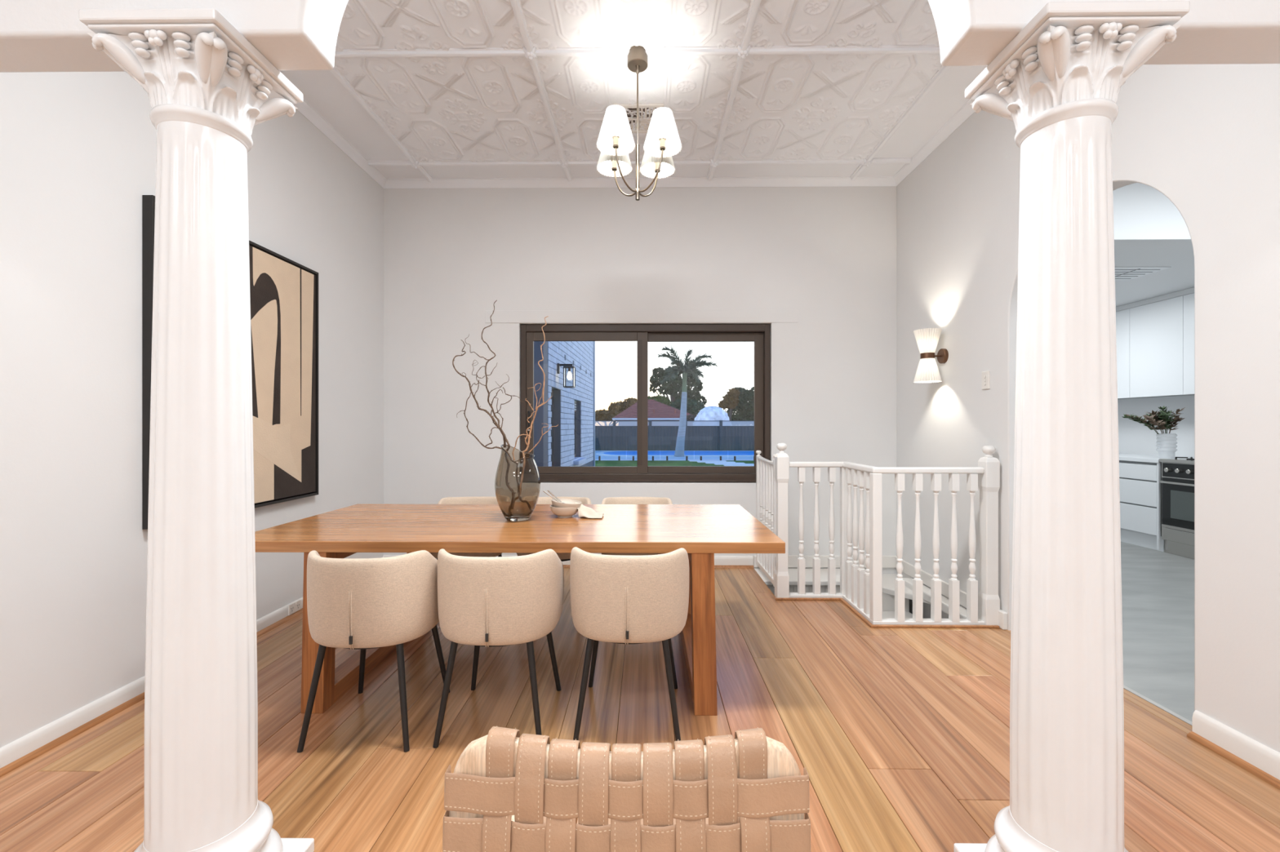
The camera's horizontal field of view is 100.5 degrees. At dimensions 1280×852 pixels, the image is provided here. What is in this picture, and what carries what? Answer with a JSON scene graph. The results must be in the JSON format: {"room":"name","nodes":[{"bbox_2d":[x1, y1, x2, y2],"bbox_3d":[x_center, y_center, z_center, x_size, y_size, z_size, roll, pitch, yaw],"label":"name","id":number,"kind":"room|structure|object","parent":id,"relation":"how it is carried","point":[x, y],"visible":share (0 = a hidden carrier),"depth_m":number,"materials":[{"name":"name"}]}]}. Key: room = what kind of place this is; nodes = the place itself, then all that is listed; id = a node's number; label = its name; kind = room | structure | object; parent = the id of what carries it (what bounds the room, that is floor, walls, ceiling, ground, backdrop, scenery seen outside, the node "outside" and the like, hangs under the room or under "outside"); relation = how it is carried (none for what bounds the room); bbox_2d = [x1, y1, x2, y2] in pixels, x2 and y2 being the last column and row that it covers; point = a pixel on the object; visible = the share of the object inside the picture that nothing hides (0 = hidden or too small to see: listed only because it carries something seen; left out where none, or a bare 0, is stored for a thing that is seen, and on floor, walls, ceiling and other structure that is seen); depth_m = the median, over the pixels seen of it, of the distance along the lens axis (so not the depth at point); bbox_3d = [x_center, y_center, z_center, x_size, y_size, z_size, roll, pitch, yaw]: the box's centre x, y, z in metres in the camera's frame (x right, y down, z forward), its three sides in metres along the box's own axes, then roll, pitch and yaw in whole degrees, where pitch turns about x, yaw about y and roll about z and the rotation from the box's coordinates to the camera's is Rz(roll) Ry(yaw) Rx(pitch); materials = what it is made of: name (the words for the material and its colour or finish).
{"room":"dining room","nodes":[
{"label":"dining room","id":0,"kind":"room"},
{"bbox_2d":[0,71,383,747],"bbox_3d":[-2.406,-0.480,0.414,0.150,3.700,9.080,0,0,1],"label":"wall","id":1,"kind":"structure","parent":0,"point":[77,149],"depth_m":2.27,"materials":[{"name":"paint"}]},
{"bbox_2d":[142,195,155,529],"bbox_3d":[-2.285,-0.298,2.450,0.049,1.544,0.060,0,0,1],"label":"abstract painting","id":2,"kind":"object","parent":1,"relation":"attached to","point":[148,202],"depth_m":2.47,"materials":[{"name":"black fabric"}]},
{"bbox_2d":[0,556,383,777],"bbox_3d":[-2.311,1.208,0.388,0.040,0.085,8.730,0,0,1],"label":"baseboard","id":3,"kind":"structure","parent":1,"relation":"attached to","point":[23,750],"depth_m":2.18,"materials":[{"name":"wood"}]},
{"bbox_2d":[248,240,318,507],"bbox_3d":[-2.276,-0.296,3.395,0.049,1.551,0.644,0,0,1],"label":"abstract painting","id":4,"kind":"object","parent":1,"relation":"attached to","point":[284,310],"depth_m":3.37,"materials":[{"name":"beige paper"}]},
{"bbox_2d":[288,600,300,615],"bbox_3d":[-2.276,1.195,3.508,0.013,0.068,0.116,0,0,1],"label":"power outlet","id":5,"kind":"object","parent":1,"relation":"attached to","point":[295,606],"visible":1,"depth_m":3.50,"materials":[{"name":"white plastic"}]},
{"bbox_2d":[293,99,386,188],"bbox_3d":[-2.275,-2.149,3.108,0.058,0.062,3.289,0,0,1],"label":"trim","id":6,"kind":"structure","parent":1,"relation":"attached to","point":[304,108],"depth_m":4.00,"materials":[{"name":"paint"}]},
{"bbox_2d":[280,0,986,182],"bbox_3d":[-0.053,-2.212,0.391,4.857,0.177,9.080,0,0,1],"label":"ceiling","id":7,"kind":"structure","parent":0,"point":[429,90],"depth_m":3.36,"materials":[{"name":"paint"}]},
{"bbox_2d":[613,103,664,133],"bbox_3d":[-0.008,-2.168,3.760,0.344,0.016,0.344,0,0,1],"label":"ceiling vent","id":8,"kind":"object","parent":7,"relation":"in","point":[632,108],"visible":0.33,"depth_m":3.71,"materials":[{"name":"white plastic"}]},
{"bbox_2d":[596,45,681,200],"bbox_3d":[-0.014,-1.748,3.100,0.478,0.863,0.478,0,0,-4],"label":"chandelier","id":9,"kind":"object","parent":7,"relation":"hanging from","point":[615,140],"visible":1,"depth_m":3.04,"materials":[{"name":"white glass"}]},
{"bbox_2d":[610,160,617,168],"bbox_3d":[-0.154,-1.582,3.221,0.044,0.052,0.044,0,0,1],"label":"socket","id":10,"kind":"object","parent":9,"relation":"attached to","point":[614,163],"depth_m":3.21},
{"bbox_2d":[612,136,619,145],"bbox_3d":[-0.134,-1.582,2.960,0.044,0.052,0.044,0,0,1],"label":"socket","id":11,"kind":"object","parent":9,"relation":"attached to","point":[615,139],"depth_m":2.95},
{"bbox_2d":[653,161,660,169],"bbox_3d":[0.106,-1.582,3.241,0.044,0.052,0.044,0,0,1],"label":"bulb","id":12,"kind":"object","parent":9,"relation":"attached to","point":[656,164],"depth_m":3.22,"materials":[{"name":"white glass"}]},
{"bbox_2d":[658,137,666,146],"bbox_3d":[0.127,-1.582,2.980,0.044,0.052,0.044,0,0,1],"label":"bulb","id":13,"kind":"object","parent":9,"relation":"attached to","point":[662,141],"depth_m":2.97,"materials":[{"name":"white glass"}]},
{"bbox_2d":[0,541,1279,851],"bbox_3d":[1.764,1.310,1.682,8.265,0.120,11.400,0,0,1],"label":"floor","id":14,"kind":"structure","parent":0,"point":[900,736],"depth_m":2.19,"materials":[{"name":"laminate"}]},
{"bbox_2d":[78,8,314,851],"bbox_3d":[-1.136,0.143,1.386,0.360,2.214,0.360,0,0,1],"label":"fluted column","id":15,"kind":"structure","parent":14,"relation":"on","point":[207,86],"depth_m":1.30,"materials":[{"name":"white paint"}]},
{"bbox_2d":[144,29,167,46],"bbox_3d":[-1.138,-0.911,1.250,0.048,0.035,0.026,0,0,1],"label":"flower","id":16,"kind":"object","parent":15,"relation":"on","point":[156,37],"depth_m":1.25,"materials":[{"name":"white paint"}]},
{"bbox_2d":[246,65,263,84],"bbox_3d":[-1.000,-0.911,1.385,0.026,0.035,0.048,0,0,1],"label":"flower","id":17,"kind":"object","parent":15,"relation":"on","point":[255,73],"depth_m":1.38,"materials":[{"name":"white paint"}]},
{"bbox_2d":[297,550,449,752],"bbox_3d":[-1.104,0.877,2.276,0.514,0.750,0.518,0,0,-1],"label":"dining chair","id":18,"kind":"object","parent":14,"relation":"on","point":[362,604],"visible":0.88,"depth_m":2.05,"materials":[{"name":"fabric"}]},
{"bbox_2d":[430,496,502,559],"bbox_3d":[-1.154,0.877,3.609,0.514,0.750,0.518,0,0,-1],"label":"dining chair","id":19,"kind":"object","parent":14,"relation":"on","point":[474,500],"visible":0.18,"depth_m":3.78,"materials":[{"name":"fabric"}]},
{"bbox_2d":[432,548,564,748],"bbox_3d":[-0.590,0.877,2.300,0.514,0.750,0.518,0,0,1],"label":"dining chair","id":20,"kind":"object","parent":14,"relation":"on","point":[486,602],"visible":1,"depth_m":2.07,"materials":[{"name":"fabric"}]},
{"bbox_2d":[254,503,785,715],"bbox_3d":[-0.596,0.875,2.853,2.452,0.750,1.110,0,0,1],"label":"dining table","id":21,"kind":"object","parent":14,"relation":"on","point":[704,531],"visible":0.76,"depth_m":2.41,"materials":[{"name":"brown wood"}]},
{"bbox_2d":[494,444,540,521],"bbox_3d":[-0.651,0.300,2.837,0.239,0.400,0.239,0,0,-17],"label":"glass vase","id":22,"kind":"object","parent":21,"relation":"on","point":[517,482],"visible":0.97,"depth_m":2.75,"materials":[{"name":"beige"}]},
{"bbox_2d":[452,300,524,451],"bbox_3d":[-0.806,-0.090,2.838,0.382,1.168,0.039,0,0,1],"label":"branch","id":23,"kind":"object","parent":22,"relation":"in","point":[505,440],"visible":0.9,"depth_m":2.83,"materials":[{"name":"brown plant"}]},
{"bbox_2d":[456,392,533,511],"bbox_3d":[-0.763,0.138,2.806,0.413,0.630,0.038,0,0,1],"label":"branch","id":24,"kind":"object","parent":22,"relation":"in","point":[473,435],"visible":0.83,"depth_m":2.80,"materials":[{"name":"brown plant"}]},
{"bbox_2d":[511,315,558,460],"bbox_3d":[-0.566,-0.073,2.866,0.254,1.043,0.035,0,0,-3],"label":"branch","id":25,"kind":"object","parent":22,"relation":"in","point":[543,388],"visible":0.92,"depth_m":2.86,"materials":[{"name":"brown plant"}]},
{"bbox_2d":[550,504,577,518],"bbox_3d":[-0.413,0.469,2.934,0.164,0.062,0.164,0,0,1],"label":"bowl","id":26,"kind":"object","parent":21,"relation":"on","point":[563,513],"visible":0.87,"depth_m":2.87,"materials":[{"name":"beige ceramic"}]},
{"bbox_2d":[551,498,581,507],"bbox_3d":[-0.404,0.439,2.934,0.165,0.071,0.166,0,0,31],"label":"bowl","id":27,"kind":"object","parent":26,"relation":"on","point":[568,503],"visible":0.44,"depth_m":2.89,"materials":[{"name":"beige ceramic"}]},
{"bbox_2d":[542,490,559,502],"bbox_3d":[-0.474,0.391,2.909,0.112,0.082,0.019,0,0,-9],"label":"cutlery","id":28,"kind":"object","parent":27,"relation":"in","point":[544,491],"visible":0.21,"depth_m":2.91,"materials":[{"name":"metal"}]},
{"bbox_2d":[547,489,564,503],"bbox_3d":[-0.462,0.392,2.934,0.097,0.084,0.019,0,0,-11],"label":"cutlery","id":29,"kind":"object","parent":27,"relation":"in","point":[551,493],"visible":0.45,"depth_m":2.93,"materials":[{"name":"metal"}]},
{"bbox_2d":[574,502,603,518],"bbox_3d":[-0.282,0.458,2.924,0.157,0.078,0.134,0,0,1],"label":"napkin","id":30,"kind":"object","parent":21,"relation":"on","point":[583,511],"visible":0.9,"depth_m":2.90,"materials":[{"name":"fabric"}]},
{"bbox_2d":[516,497,591,561],"bbox_3d":[-0.584,0.877,3.603,0.514,0.750,0.518,0,0,1],"label":"dining chair","id":31,"kind":"object","parent":14,"relation":"on","point":[541,500],"visible":0.09,"depth_m":3.75,"materials":[{"name":"fabric"}]},
{"bbox_2d":[442,725,810,851],"bbox_3d":[-0.016,0.830,0.919,0.532,0.843,0.553,0,0,1],"label":"leather chair","id":32,"kind":"object","parent":14,"relation":"on","point":[507,791],"visible":1,"depth_m":0.68,"materials":[{"name":"beige leather"}]},
{"bbox_2d":[569,546,688,741],"bbox_3d":[-0.043,0.877,2.325,0.514,0.750,0.518,0,0,2],"label":"dining chair","id":33,"kind":"object","parent":14,"relation":"on","point":[620,599],"visible":1,"depth_m":2.10,"materials":[{"name":"fabric"}]},
{"bbox_2d":[601,497,672,555],"bbox_3d":[-0.024,0.877,3.598,0.514,0.750,0.518,0,0,2],"label":"dining chair","id":34,"kind":"object","parent":14,"relation":"on","point":[609,500],"visible":0.21,"depth_m":3.78,"materials":[{"name":"fabric"}]},
{"bbox_2d":[774,443,999,628],"bbox_3d":[1.605,0.686,3.603,1.266,1.127,0.616,0,0,1],"label":"balustrade","id":35,"kind":"object","parent":14,"relation":"on","point":[860,588],"visible":1,"depth_m":3.34,"materials":[{"name":"white wood"}]},
{"bbox_2d":[953,0,1190,851],"bbox_3d":[1.087,0.143,1.364,0.360,2.214,0.360,0,0,1],"label":"fluted column","id":36,"kind":"structure","parent":14,"relation":"on","point":[1060,80],"depth_m":1.28,"materials":[{"name":"white paint"}]},
{"bbox_2d":[1002,59,1019,79],"bbox_3d":[0.951,-0.911,1.366,0.026,0.035,0.048,0,0,1],"label":"flower","id":37,"kind":"object","parent":36,"relation":"on","point":[1011,68],"depth_m":1.36,"materials":[{"name":"white paint"}]},
{"bbox_2d":[1098,22,1122,39],"bbox_3d":[1.085,-0.911,1.228,0.048,0.035,0.026,0,0,1],"label":"flower","id":38,"kind":"object","parent":36,"relation":"on","point":[1107,30],"depth_m":1.22,"materials":[{"name":"white paint"}]},
{"bbox_2d":[1119,460,1164,551],"bbox_3d":[5.500,0.810,6.115,0.681,0.880,1.660,0,0,1],"label":"base cabinet","id":39,"kind":"object","parent":14,"relation":"on","point":[1140,485],"visible":0.37,"depth_m":5.48,"materials":[{"name":"white wood"}]},
{"bbox_2d":[1119,453,1194,462],"bbox_3d":[5.496,0.349,6.113,0.689,0.038,1.665,0,0,1],"label":"benchtop","id":40,"kind":"object","parent":39,"relation":"on","point":[1127,457],"visible":0.24,"depth_m":5.59,"materials":[{"name":"white stone"}]},
{"bbox_2d":[1155,433,1177,457],"bbox_3d":[5.445,0.203,5.506,0.158,0.252,0.158,0,0,1],"label":"vase","id":41,"kind":"object","parent":40,"relation":"on","point":[1166,446],"visible":1,"depth_m":5.46,"materials":[{"name":"white ceramic"}]},
{"bbox_2d":[1121,405,1185,434],"bbox_3d":[5.329,0.008,5.509,0.532,0.446,0.333,0,0,1],"label":"bunch","id":42,"kind":"object","parent":41,"relation":"in","point":[1162,420],"visible":1,"depth_m":5.48,"materials":[{"name":"green plant"}]},
{"bbox_2d":[1159,457,1194,559],"bbox_3d":[5.458,0.775,4.976,0.683,0.950,0.600,0,0,1],"label":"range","id":43,"kind":"object","parent":14,"relation":"on","point":[1177,482],"visible":0.32,"depth_m":5.09,"materials":[{"name":"metal"}]},
{"bbox_2d":[1159,458,1194,464],"bbox_3d":[5.472,0.340,4.976,0.656,0.030,0.600,0,0,1],"label":"cooktop","id":44,"kind":"object","parent":43,"relation":"in","point":[1164,461],"depth_m":5.12,"materials":[{"name":"metal"}]},
{"bbox_2d":[0,0,1279,72],"bbox_3d":[-0.043,-1.571,1.370,4.557,1.217,0.143,0,0,1],"label":"wall","id":45,"kind":"structure","parent":0,"point":[37,36],"depth_m":1.32,"materials":[{"name":"paint"}]},
{"bbox_2d":[383,186,897,574],"bbox_3d":[0.067,0.260,4.830,4.707,5.180,0.200,0,0,1],"label":"wall","id":46,"kind":"structure","parent":0,"point":[828,255],"depth_m":4.73,"materials":[{"name":"paint"}]},
{"bbox_2d":[382,555,754,568],"bbox_3d":[-0.643,1.200,4.717,3.290,0.100,0.040,0,0,1],"label":"baseboard","id":47,"kind":"structure","parent":46,"relation":"attached to","point":[720,562],"depth_m":4.71,"materials":[{"name":"wood"}]},
{"bbox_2d":[384,176,896,188],"bbox_3d":[-0.009,-2.149,4.701,4.557,0.062,0.058,0,0,1],"label":"trim","id":48,"kind":"structure","parent":46,"relation":"attached to","point":[673,182],"depth_m":4.70,"materials":[{"name":"paint"}]},
{"bbox_2d":[484,310,798,323],"bbox_3d":[0.011,-0.972,4.732,2.777,0.110,0.017,0,0,1],"label":"trim","id":49,"kind":"structure","parent":46,"relation":"attached to","point":[554,316],"depth_m":4.72,"materials":[{"name":"paint"}]},
{"bbox_2d":[520,324,769,482],"bbox_3d":[0.045,-0.204,4.800,2.229,1.408,0.120,0,0,1],"label":"window","id":50,"kind":"structure","parent":46,"relation":"in","point":[759,334],"depth_m":4.76,"materials":[{"name":"brown metal"}]},
{"bbox_2d":[897,63,1279,752],"bbox_3d":[2.300,0.260,0.342,0.150,5.180,8.730,0,0,1],"label":"wall","id":51,"kind":"structure","parent":0,"point":[1206,137],"depth_m":2.15,"materials":[{"name":"paint"}]},
{"bbox_2d":[913,328,948,382],"bbox_3d":[2.153,-0.520,3.959,0.218,0.384,0.188,0,0,1],"label":"wall sconce","id":52,"kind":"object","parent":51,"relation":"attached to","point":[927,339],"visible":1,"depth_m":3.91,"materials":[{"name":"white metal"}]},
{"bbox_2d":[893,98,974,186],"bbox_3d":[2.224,-2.149,3.063,0.058,0.062,3.289,0,0,1],"label":"trim","id":53,"kind":"structure","parent":51,"relation":"attached to","point":[966,110],"depth_m":4.00,"materials":[{"name":"paint"}]},
{"bbox_2d":[982,370,990,389],"bbox_3d":[2.250,-0.298,3.468,0.014,0.116,0.074,0,0,1],"label":"light switch","id":54,"kind":"object","parent":51,"relation":"attached to","point":[985,375],"visible":1,"depth_m":3.46,"materials":[{"name":"white plastic"}]},
{"bbox_2d":[998,609,1007,629],"bbox_3d":[2.240,1.198,3.320,0.030,0.105,0.115,0,0,1],"label":"baseboard","id":55,"kind":"structure","parent":51,"relation":"attached to","point":[1002,615],"depth_m":3.27,"materials":[{"name":"wood"}]},
{"bbox_2d":[1123,684,1191,725],"bbox_3d":[2.317,1.249,2.707,0.024,0.006,1.100,0,0,1],"label":"trim","id":56,"kind":"structure","parent":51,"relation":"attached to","point":[1125,687],"depth_m":2.37,"materials":[{"name":"grey plastic"}]},
{"bbox_2d":[1186,710,1279,789],"bbox_3d":[2.193,1.198,-0.938,0.040,0.105,6.168,0,0,1],"label":"baseboard","id":57,"kind":"structure","parent":51,"relation":"attached to","point":[1261,761],"depth_m":1.98,"materials":[{"name":"wood"}]},
{"bbox_2d":[1112,182,1194,306],"bbox_3d":[4.132,-1.710,5.584,3.408,0.680,3.350,0,0,1],"label":"ceiling","id":58,"kind":"structure","parent":0,"point":[1149,230],"depth_m":4.00,"materials":[{"name":"white paint"}]},
{"bbox_2d":[1115,266,1171,279],"bbox_3d":[4.328,-1.365,4.777,0.480,0.011,0.400,0,0,1],"label":"ceiling vent","id":59,"kind":"object","parent":58,"relation":"in","point":[1121,273],"visible":0.58,"depth_m":4.69,"materials":[{"name":"white metal"}]},
{"bbox_2d":[1117,395,1194,457],"bbox_3d":[5.870,-0.450,3.942,0.100,3.400,6.800,0,0,1],"label":"wall","id":60,"kind":"structure","parent":0,"point":[1134,437],"depth_m":6.09,"materials":[{"name":"white paint"}]},
{"bbox_2d":[1115,287,1194,399],"bbox_3d":[5.645,-0.842,5.544,0.379,1.053,3.200,0,0,1],"label":"upper cabinet","id":61,"kind":"object","parent":60,"relation":"attached to","point":[1155,335],"visible":0.41,"depth_m":5.63,"materials":[{"name":"white wood"}]},
{"bbox_3d":[1.551,2.056,3.945,1.422,1.588,1.540,0,0,1],"label":"wall","id":62,"kind":"structure","parent":0,"visible":0},
{"bbox_2d":[753,555,966,618],"bbox_3d":[1.629,1.647,4.013,1.264,1.005,1.399,0,0,1],"label":"staircase","id":63,"kind":"structure","parent":62,"relation":"attached to","point":[888,562],"depth_m":4.35,"materials":[{"name":"white wood"}]},
{"bbox_2d":[755,450,775,586],"bbox_3d":[1.028,0.711,4.314,0.046,0.999,0.678,0,0,1],"label":"balustrade","id":64,"kind":"object","parent":63,"relation":"attached to","point":[765,468],"visible":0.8,"depth_m":4.31,"materials":[{"name":"white wood"}]},
{"label":"outside","id":65,"kind":"structure","parent":0,"visible":0},
{"bbox_2d":[595,460,754,466],"bbox_3d":[0.161,1.850,16.099,120.000,0.200,21.800,0,0,1],"label":"lawn","id":66,"kind":"structure","parent":65,"point":[597,463],"depth_m":25.09,"materials":[{"name":"green plant"}]},
{"bbox_2d":[533,341,595,466],"bbox_3d":[-2.793,-0.300,9.956,3.424,4.100,5.215,0,0,1],"label":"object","id":67,"kind":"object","parent":66,"relation":"on","point":[571,442],"visible":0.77,"depth_m":9.00,"materials":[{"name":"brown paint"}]},
{"bbox_2d":[556,363,575,387],"bbox_3d":[-1.158,-0.791,8.334,0.277,0.378,0.172,0,0,1],"label":"wall lantern","id":68,"kind":"object","parent":67,"relation":"attached to","point":[569,366],"visible":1,"depth_m":8.32,"materials":[{"name":"brown metal"}]},
{"bbox_2d":[688,460,725,461],"bbox_3d":[3.365,1.740,26.493,1.800,0.020,0.450,0,0,1],"label":"stepping stone","id":69,"kind":"object","parent":66,"relation":"on","point":[689,460],"visible":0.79,"depth_m":26.55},
{"bbox_2d":[697,461,735,462],"bbox_3d":[3.678,1.740,25.739,1.800,0.020,0.450,0,0,1],"label":"stepping stone","id":70,"kind":"object","parent":66,"relation":"on","point":[697,461],"visible":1,"depth_m":25.53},
{"bbox_2d":[705,462,745,463],"bbox_3d":[3.990,1.740,24.986,1.800,0.020,0.450,0,0,1],"label":"stepping stone","id":71,"kind":"object","parent":66,"relation":"on","point":[705,463],"visible":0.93,"depth_m":24.80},
{"bbox_2d":[714,463,754,465],"bbox_3d":[4.303,1.740,24.233,1.800,0.020,0.450,0,0,1],"label":"stepping stone","id":72,"kind":"object","parent":66,"relation":"on","point":[714,464],"visible":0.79,"depth_m":24.27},
{"bbox_2d":[724,465,754,466],"bbox_3d":[4.615,1.740,23.480,1.800,0.020,0.450,0,0,1],"label":"stepping stone","id":73,"kind":"object","parent":66,"relation":"on","point":[724,465],"visible":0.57,"depth_m":23.27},
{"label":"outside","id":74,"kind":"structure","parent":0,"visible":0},
{"bbox_2d":[595,450,754,460],"bbox_3d":[0.935,1.853,93.495,120.000,0.195,133.000,0,0,1],"label":"paving","id":75,"kind":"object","parent":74,"point":[602,457],"depth_m":29.73,"materials":[{"name":"grey concrete"}]},
{"bbox_2d":[595,397,637,423],"bbox_3d":[-3.155,-0.849,64.059,7.087,5.270,3.611,0,0,1],"label":"hedge","id":76,"kind":"object","parent":75,"relation":"on","point":[615,409],"visible":0.54,"depth_m":63.10,"materials":[{"name":"green plant"}]},
{"bbox_2d":[612,399,693,426],"bbox_3d":[1.622,-0.475,54.416,8.361,4.449,9.140,0,0,1],"label":"house roof","id":77,"kind":"structure","parent":75,"relation":"on","point":[657,411],"depth_m":50.88,"materials":[{"name":"tile"}]},
{"bbox_2d":[648,394,671,405],"bbox_3d":[2.053,-0.898,60.021,3.495,5.308,3.187,0,0,-33],"label":"leafy tree","id":78,"kind":"object","parent":75,"relation":"on","point":[665,401],"visible":0.32,"depth_m":59.05,"materials":[{"name":"green plant"}]},
{"bbox_2d":[595,420,754,450],"bbox_3d":[0.690,0.670,37.975,20.397,2.160,0.140,0,0,1],"label":"fence","id":79,"kind":"object","parent":75,"relation":"on","point":[699,435],"visible":0.48,"depth_m":37.97,"materials":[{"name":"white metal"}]},
{"bbox_2d":[595,451,754,456],"bbox_3d":[6.792,1.755,33.634,19.090,0.090,5.586,0,0,1],"label":"surround","id":80,"kind":"object","parent":75,"relation":"on","point":[598,453],"visible":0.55,"depth_m":30.90,"materials":[{"name":"blue"}]},
{"bbox_2d":[603,451,754,455],"bbox_3d":[7.017,1.748,33.632,18.640,0.085,4.900,0,0,1],"label":"swimming pool","id":81,"kind":"object","parent":80,"relation":"in","point":[620,453],"visible":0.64,"depth_m":33.20,"materials":[{"name":"liquid"}]},
{"bbox_2d":[598,456,754,460],"bbox_3d":[3.611,1.140,27.065,15.440,1.220,0.100,0,0,1],"label":"fence","id":82,"kind":"object","parent":75,"relation":"on","point":[599,457],"visible":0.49,"depth_m":27.04,"materials":[{"name":"metal"}]},
{"bbox_2d":[648,365,707,405],"bbox_3d":[4.732,-2.880,66.000,7.289,9.356,2.858,0,0,1],"label":"tree","id":83,"kind":"object","parent":75,"relation":"on","point":[671,387],"visible":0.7,"depth_m":65.45,"materials":[{"name":"green plant"}]},
{"bbox_2d":[656,343,717,457],"bbox_3d":[2.710,-1.520,30.577,3.536,6.590,2.297,0,0,1],"label":"palm tree","id":84,"kind":"object","parent":75,"relation":"on","point":[689,366],"visible":1,"depth_m":30.43,"materials":[{"name":"plant"}]},
{"bbox_2d":[669,397,706,415],"bbox_3d":[4.898,-0.631,55.852,3.611,4.763,3.186,0,0,34],"label":"round tree","id":85,"kind":"object","parent":75,"relation":"on","point":[693,407],"visible":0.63,"depth_m":55.06,"materials":[{"name":"green plant"}]},
{"bbox_2d":[686,413,697,422],"bbox_3d":[4.826,0.288,45.938,2.020,2.967,1.466,0,0,1],"label":"bare shrub","id":86,"kind":"object","parent":75,"relation":"on","point":[690,417],"visible":0.33,"depth_m":45.54,"materials":[{"name":"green plant"}]},
{"bbox_2d":[694,406,730,426],"bbox_3d":[5.828,0.072,42.961,3.352,3.355,2.674,0,0,1],"label":"dome","id":87,"kind":"object","parent":75,"relation":"on","point":[708,413],"visible":0.23,"depth_m":42.18,"materials":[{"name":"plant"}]},
{"bbox_2d":[718,387,740,422],"bbox_3d":[10.005,-1.291,59.877,2.394,6.099,1.955,0,0,-22],"label":"tree","id":88,"kind":"object","parent":75,"relation":"on","point":[731,400],"visible":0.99,"depth_m":59.52,"materials":[{"name":"green plant"}]},
{"bbox_2d":[726,386,754,422],"bbox_3d":[12.425,-1.442,61.888,6.106,6.408,3.411,0,0,1],"label":"round tree","id":89,"kind":"object","parent":75,"relation":"on","point":[744,411],"visible":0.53,"depth_m":61.05,"materials":[{"name":"green plant"}]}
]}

